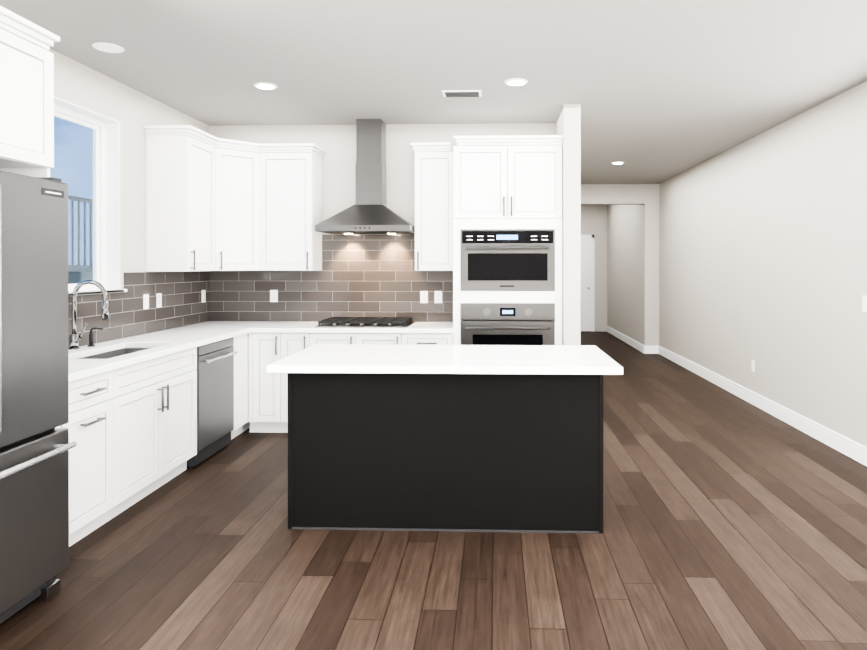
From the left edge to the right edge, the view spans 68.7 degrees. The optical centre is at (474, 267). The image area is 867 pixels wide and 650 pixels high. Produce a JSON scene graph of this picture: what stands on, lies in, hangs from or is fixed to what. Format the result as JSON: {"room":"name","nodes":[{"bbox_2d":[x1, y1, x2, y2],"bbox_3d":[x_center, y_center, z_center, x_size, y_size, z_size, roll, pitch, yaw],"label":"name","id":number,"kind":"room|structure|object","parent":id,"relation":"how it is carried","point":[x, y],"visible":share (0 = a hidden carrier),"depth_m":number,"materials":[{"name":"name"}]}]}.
{"room":"kitchen","nodes":[
{"label":"kitchen","id":0,"kind":"room"},
{"bbox_2d":[47,48,208,346],"bbox_3d":[-2.764,0.052,1.721,0.180,2.780,9.000,0,0,2],"label":"wall","id":1,"kind":"structure","parent":0,"point":[133,112],"depth_m":4.70,"materials":[{"name":"paint"}]},
{"bbox_2d":[0,6,59,176],"bbox_3d":[-2.315,0.172,2.457,0.665,2.535,1.140,0,0,2],"label":"upper cabinet","id":2,"kind":"object","parent":1,"relation":"attached to","point":[26,102],"visible":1,"depth_m":2.85,"materials":[{"name":"white wood"}]},
{"bbox_2d":[50,97,126,295],"bbox_3d":[-2.668,-0.440,4.008,0.200,1.241,1.280,0,0,2],"label":"window","id":3,"kind":"structure","parent":1,"relation":"in","point":[106,202],"depth_m":4.57,"materials":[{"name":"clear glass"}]},
{"bbox_2d":[68,271,209,347],"bbox_3d":[-2.576,0.274,4.536,0.008,0.481,2.988,0,0,2],"label":"backsplash","id":4,"kind":"structure","parent":1,"relation":"attached to","point":[182,305],"depth_m":4.91,"materials":[{"name":"tile"}]},
{"bbox_2d":[143,294,148,308],"bbox_3d":[-2.554,0.264,4.927,0.011,0.115,0.072,0,0,2],"label":"outlet","id":5,"kind":"object","parent":4,"relation":"attached to","point":[146,296],"depth_m":4.92,"materials":[{"name":"white plastic"}]},
{"bbox_2d":[156,293,161,307],"bbox_3d":[-2.548,0.263,5.117,0.009,0.115,0.072,0,0,2],"label":"outlet","id":6,"kind":"object","parent":4,"relation":"attached to","point":[159,295],"depth_m":5.10,"materials":[{"name":"white plastic"}]},
{"bbox_2d":[201,290,205,302],"bbox_3d":[-2.523,0.266,5.897,0.009,0.115,0.072,0,0,2],"label":"outlet","id":7,"kind":"object","parent":4,"relation":"attached to","point":[203,291],"depth_m":5.89,"materials":[{"name":"white plastic"}]},
{"bbox_2d":[144,125,263,271],"bbox_3d":[-2.227,-0.539,5.271,0.652,1.135,0.750,0,0,2],"label":"upper cabinet","id":8,"kind":"object","parent":1,"relation":"attached to","point":[213,203],"depth_m":5.17,"materials":[{"name":"white wood"}]},
{"bbox_2d":[209,123,555,321],"bbox_3d":[-0.880,0.035,6.067,3.296,2.780,0.188,0,0,2],"label":"wall","id":9,"kind":"structure","parent":0,"point":[367,275],"depth_m":5.99,"materials":[{"name":"tile"}]},
{"bbox_2d":[264,143,324,270],"bbox_3d":[-1.975,-0.542,5.825,1.121,1.135,0.375,0,0,2],"label":"upper cabinet","id":10,"kind":"object","parent":9,"relation":"attached to","point":[292,171],"depth_m":5.68,"materials":[{"name":"white wood"}]},
{"bbox_2d":[210,234,452,321],"bbox_3d":[-1.342,0.097,5.993,2.363,0.823,0.008,0,0,2],"label":"backsplash","id":11,"kind":"structure","parent":9,"relation":"attached to","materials":[{"name":"tile"}]},
{"bbox_2d":[270,290,277,301],"bbox_3d":[-1.901,0.268,6.004,0.072,0.115,0.009,0,0,2],"label":"outlet","id":12,"kind":"object","parent":11,"relation":"attached to","point":[273,293],"depth_m":6.00,"materials":[{"name":"white plastic"}]},
{"bbox_2d":[420,291,427,302],"bbox_3d":[-0.471,0.276,5.956,0.072,0.115,0.009,0,0,2],"label":"outlet","id":13,"kind":"object","parent":11,"relation":"attached to","point":[423,296],"depth_m":5.95,"materials":[{"name":"white plastic"}]},
{"bbox_2d":[435,291,441,302],"bbox_3d":[-0.338,0.276,5.952,0.072,0.115,0.009,0,0,2],"label":"outlet","id":14,"kind":"object","parent":11,"relation":"attached to","point":[438,294],"depth_m":5.95,"materials":[{"name":"white plastic"}]},
{"bbox_2d":[315,119,414,233],"bbox_3d":[-0.960,-0.832,5.729,0.830,1.043,0.503,0,0,2],"label":"range hood","id":15,"kind":"object","parent":9,"relation":"attached to","point":[369,212],"visible":1,"depth_m":5.75,"materials":[{"name":"silver metal"}]},
{"bbox_2d":[410,142,452,270],"bbox_3d":[-0.363,-0.541,5.774,0.396,1.135,0.372,0,0,2],"label":"upper cabinet","id":16,"kind":"object","parent":9,"relation":"attached to","point":[433,206],"visible":1,"depth_m":5.63,"materials":[{"name":"white wood"}]},
{"bbox_2d":[0,331,866,649],"bbox_3d":[0.166,1.456,5.672,5.775,0.060,17.080,0,0,2],"label":"floor","id":17,"kind":"structure","parent":0,"point":[732,521],"depth_m":3.07,"materials":[{"name":"brown wood"}]},
{"bbox_2d":[0,170,76,623],"bbox_3d":[-2.188,0.525,2.389,0.867,1.830,0.890,0,0,2],"label":"refrigerator","id":18,"kind":"object","parent":17,"relation":"on","point":[35,445],"visible":1,"depth_m":2.60,"materials":[{"name":"silver metal"}]},
{"bbox_2d":[56,366,127,546],"bbox_3d":[-2.310,0.998,3.312,0.618,0.876,0.558,0,0,2],"label":"base cabinet","id":19,"kind":"object","parent":17,"relation":"on","point":[98,404],"depth_m":3.37,"materials":[{"name":"white wood"}]},
{"bbox_2d":[156,333,249,444],"bbox_3d":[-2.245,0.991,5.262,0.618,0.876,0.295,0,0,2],"label":"base cabinet","id":20,"kind":"object","parent":17,"relation":"on","point":[176,374],"depth_m":4.31,"materials":[{"name":"white wood"}]},
{"bbox_2d":[68,321,263,381],"bbox_3d":[-2.257,0.536,4.528,0.643,0.040,2.996,0,0,2],"label":"countertop","id":21,"kind":"structure","parent":20,"relation":"on","point":[162,343],"depth_m":4.37,"materials":[{"name":"white stone"}]},
{"bbox_2d":[68,280,108,349],"bbox_3d":[-2.433,0.296,4.017,0.253,0.444,0.114,0,0,2],"label":"faucet","id":22,"kind":"object","parent":21,"relation":"on","point":[75,337],"visible":1,"depth_m":3.98,"materials":[{"name":"silver metal"}]},
{"bbox_2d":[88,327,103,346],"bbox_3d":[-2.493,0.454,4.165,0.103,0.126,0.044,0,0,2],"label":"soap dispenser","id":23,"kind":"object","parent":21,"relation":"on","point":[91,339],"visible":1,"depth_m":4.16,"materials":[{"name":"silver metal"}]},
{"bbox_2d":[78,348,149,358],"bbox_3d":[-2.258,0.652,3.998,0.364,0.186,0.784,0,0,2],"label":"sink","id":24,"kind":"object","parent":21,"relation":"in","point":[114,353],"visible":0.04,"depth_m":4.25,"materials":[{"name":"silver metal"}]},
{"bbox_2d":[187,337,237,468],"bbox_3d":[-2.212,0.995,4.803,0.640,0.871,0.610,0,0,2],"label":"dishwasher","id":25,"kind":"object","parent":17,"relation":"on","point":[215,394],"visible":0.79,"depth_m":4.74,"materials":[{"name":"silver metal"}]},
{"bbox_2d":[248,333,287,432],"bbox_3d":[-1.762,0.989,5.703,0.356,0.876,0.618,0,0,2],"label":"base cabinet","id":26,"kind":"object","parent":17,"relation":"on","point":[267,402],"depth_m":5.40,"materials":[{"name":"white wood"}]},
{"bbox_2d":[288,333,315,355],"bbox_3d":[-1.516,0.989,5.694,0.364,0.876,0.618,0,0,2],"label":"base cabinet","id":27,"kind":"object","parent":17,"relation":"on","point":[297,342],"depth_m":5.38,"materials":[{"name":"white wood"}]},
{"bbox_2d":[316,333,363,343],"bbox_3d":[-1.198,0.989,5.684,0.511,0.876,0.618,0,0,2],"label":"base cabinet","id":28,"kind":"object","parent":17,"relation":"on","point":[321,338],"depth_m":5.37,"materials":[{"name":"white wood"}]},
{"bbox_2d":[252,321,452,332],"bbox_3d":[-1.025,0.531,5.658,1.711,0.040,0.656,0,0,2],"label":"countertop","id":29,"kind":"structure","parent":28,"relation":"on","point":[269,326],"depth_m":5.36,"materials":[{"name":"white stone"}]},
{"bbox_2d":[315,317,414,327],"bbox_3d":[-0.962,0.486,5.675,0.800,0.050,0.510,0,0,2],"label":"gas cooktop","id":30,"kind":"object","parent":29,"relation":"in","point":[377,322],"visible":1,"depth_m":5.50,"materials":[{"name":"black metal"}]},
{"bbox_2d":[364,333,403,344],"bbox_3d":[-0.830,0.989,5.672,0.452,0.876,0.618,0,0,2],"label":"base cabinet","id":31,"kind":"object","parent":17,"relation":"on","point":[369,338],"depth_m":5.36,"materials":[{"name":"white wood"}]},
{"bbox_2d":[404,333,452,344],"bbox_3d":[-0.416,0.989,5.658,0.495,0.876,0.618,0,0,2],"label":"base cabinet","id":32,"kind":"object","parent":17,"relation":"on","point":[409,338],"depth_m":5.35,"materials":[{"name":"white wood"}]},
{"bbox_2d":[288,373,602,533],"bbox_3d":[-0.151,0.997,3.815,1.723,0.875,0.749,0,0,2],"label":"kitchen island","id":33,"kind":"object","parent":17,"relation":"on","point":[463,452],"visible":0.81,"depth_m":3.44,"materials":[{"name":"black wood"}]},
{"bbox_2d":[266,344,622,374],"bbox_3d":[-0.149,0.539,3.792,1.890,0.040,0.910,0,0,2],"label":"island countertop","id":34,"kind":"structure","parent":33,"relation":"on","point":[474,359],"depth_m":3.55,"materials":[{"name":"white stone"}]},
{"bbox_2d":[453,135,562,344],"bbox_3d":[0.292,0.159,5.613,0.919,2.535,0.655,0,0,2],"label":"tall cabinet","id":35,"kind":"object","parent":17,"relation":"on","point":[507,182],"visible":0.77,"depth_m":5.32,"materials":[{"name":"white wood"}]},
{"bbox_2d":[461,230,554,290],"bbox_3d":[0.289,-0.066,5.547,0.788,0.513,0.589,0,0,2],"label":"microwave oven","id":36,"kind":"object","parent":35,"relation":"in","point":[507,260],"visible":1,"depth_m":5.31,"materials":[{"name":"silver metal"}]},
{"bbox_2d":[461,303,554,344],"bbox_3d":[0.290,0.643,5.572,0.788,0.687,0.644,0,0,2],"label":"wall oven","id":37,"kind":"object","parent":35,"relation":"in","point":[507,323],"visible":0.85,"depth_m":5.31,"materials":[{"name":"silver metal"}]},
{"bbox_2d":[0,0,866,183],"bbox_3d":[0.166,-1.383,5.660,5.775,0.060,17.080,0,0,2],"label":"ceiling","id":38,"kind":"structure","parent":0,"point":[660,91],"depth_m":4.13,"materials":[{"name":"paint"}]},
{"bbox_2d":[92,42,123,52],"bbox_3d":[-2.232,-1.340,3.859,0.170,0.012,0.170,0,0,2],"label":"recessed light","id":39,"kind":"object","parent":38,"relation":"in","point":[107,47],"visible":0.98,"depth_m":3.83,"materials":[{"name":"white plastic"}]},
{"bbox_2d":[253,82,277,89],"bbox_3d":[-1.545,-1.343,4.682,0.170,0.012,0.170,0,0,2],"label":"recessed light","id":40,"kind":"object","parent":38,"relation":"in","point":[265,86],"visible":0.96,"depth_m":4.66,"materials":[{"name":"white plastic"}]},
{"bbox_2d":[442,90,481,96],"bbox_3d":[-0.092,-1.342,4.879,0.300,0.016,0.160,0,0,2],"label":"ceiling vent","id":41,"kind":"object","parent":38,"relation":"in","point":[462,93],"visible":1,"depth_m":4.84,"materials":[{"name":"white metal"}]},
{"bbox_2d":[504,78,527,85],"bbox_3d":[0.305,-1.343,4.581,0.170,0.012,0.170,0,0,2],"label":"recessed light","id":42,"kind":"object","parent":38,"relation":"in","point":[516,82],"visible":0.98,"depth_m":4.56,"materials":[{"name":"white plastic"}]},
{"bbox_2d":[611,161,624,163],"bbox_3d":[1.861,-1.358,8.185,0.170,0.012,0.170,0,0,2],"label":"recessed light","id":43,"kind":"object","parent":38,"relation":"in","point":[619,162],"visible":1,"depth_m":8.14,"materials":[{"name":"white plastic"}]},
{"bbox_2d":[556,104,580,344],"bbox_3d":[0.897,0.028,7.828,0.140,2.780,5.190,0,0,2],"label":"wall","id":44,"kind":"structure","parent":0,"point":[568,124],"depth_m":5.23,"materials":[{"name":"paint"}]},
{"bbox_2d":[581,205,604,331],"bbox_3d":[2.229,0.003,13.902,1.350,2.780,0.120,0,0,2],"label":"wall","id":45,"kind":"structure","parent":0,"point":[592,216],"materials":[{"name":"paint"}]},
{"bbox_2d":[581,235,594,331],"bbox_3d":[2.130,0.334,13.784,1.000,2.120,0.126,0,0,2],"label":"hall door","id":46,"kind":"structure","parent":45,"relation":"in","point":[587,282],"depth_m":13.80,"materials":[{"name":"white wood"}]},
{"bbox_2d":[581,184,658,345],"bbox_3d":[2.045,0.017,10.476,1.979,2.780,0.180,0,0,2],"label":"wall","id":47,"kind":"structure","parent":0,"point":[646,196],"depth_m":10.36,"materials":[{"name":"paint"}]},
{"bbox_2d":[605,205,641,343],"bbox_3d":[2.919,0.010,12.238,0.120,2.780,3.400,0,0,2],"label":"wall","id":48,"kind":"structure","parent":0,"point":[616,230],"depth_m":11.99,"materials":[{"name":"paint"}]},
{"bbox_2d":[607,326,645,353],"bbox_3d":[2.848,1.333,12.089,0.018,0.135,3.474,0,0,2],"label":"baseboard","id":49,"kind":"structure","parent":48,"relation":"attached to","point":[642,348],"depth_m":11.64,"materials":[{"name":"white wood"}]},
{"bbox_2d":[659,81,866,446],"bbox_3d":[2.903,0.044,3.784,0.180,2.780,13.500,0,0,2],"label":"wall","id":50,"kind":"structure","parent":0,"point":[763,250],"depth_m":5.91,"materials":[{"name":"paint"}]},
{"bbox_2d":[751,360,754,371],"bbox_3d":[2.901,1.023,6.580,0.008,0.115,0.072,0,0,2],"label":"outlet","id":51,"kind":"object","parent":50,"relation":"attached to","point":[752,365],"visible":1,"depth_m":6.57,"materials":[{"name":"white plastic"}]},
{"bbox_2d":[658,346,866,465],"bbox_3d":[2.806,1.367,3.793,0.014,0.135,13.140,0,0,2],"label":"baseboard","id":52,"kind":"structure","parent":50,"relation":"attached to","point":[852,449],"depth_m":5.88,"materials":[{"name":"white wood"}]},
{"bbox_2d":[862,295,866,311],"bbox_3d":[2.833,0.261,4.558,0.011,0.120,0.120,0,0,2],"label":"light switch","id":53,"kind":"object","parent":50,"relation":"attached to","point":[864,303],"visible":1,"depth_m":4.59,"materials":[{"name":"white plastic"}]},
{"label":"outside","id":54,"kind":"structure","parent":0,"visible":0},
{"bbox_2d":[68,195,92,283],"bbox_3d":[-6.240,0.270,9.722,2.400,2.380,4.800,0,0,2],"label":"balcony","id":55,"kind":"object","parent":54,"point":[79,275],"depth_m":8.18,"materials":[{"name":"grey metal"}]}
]}

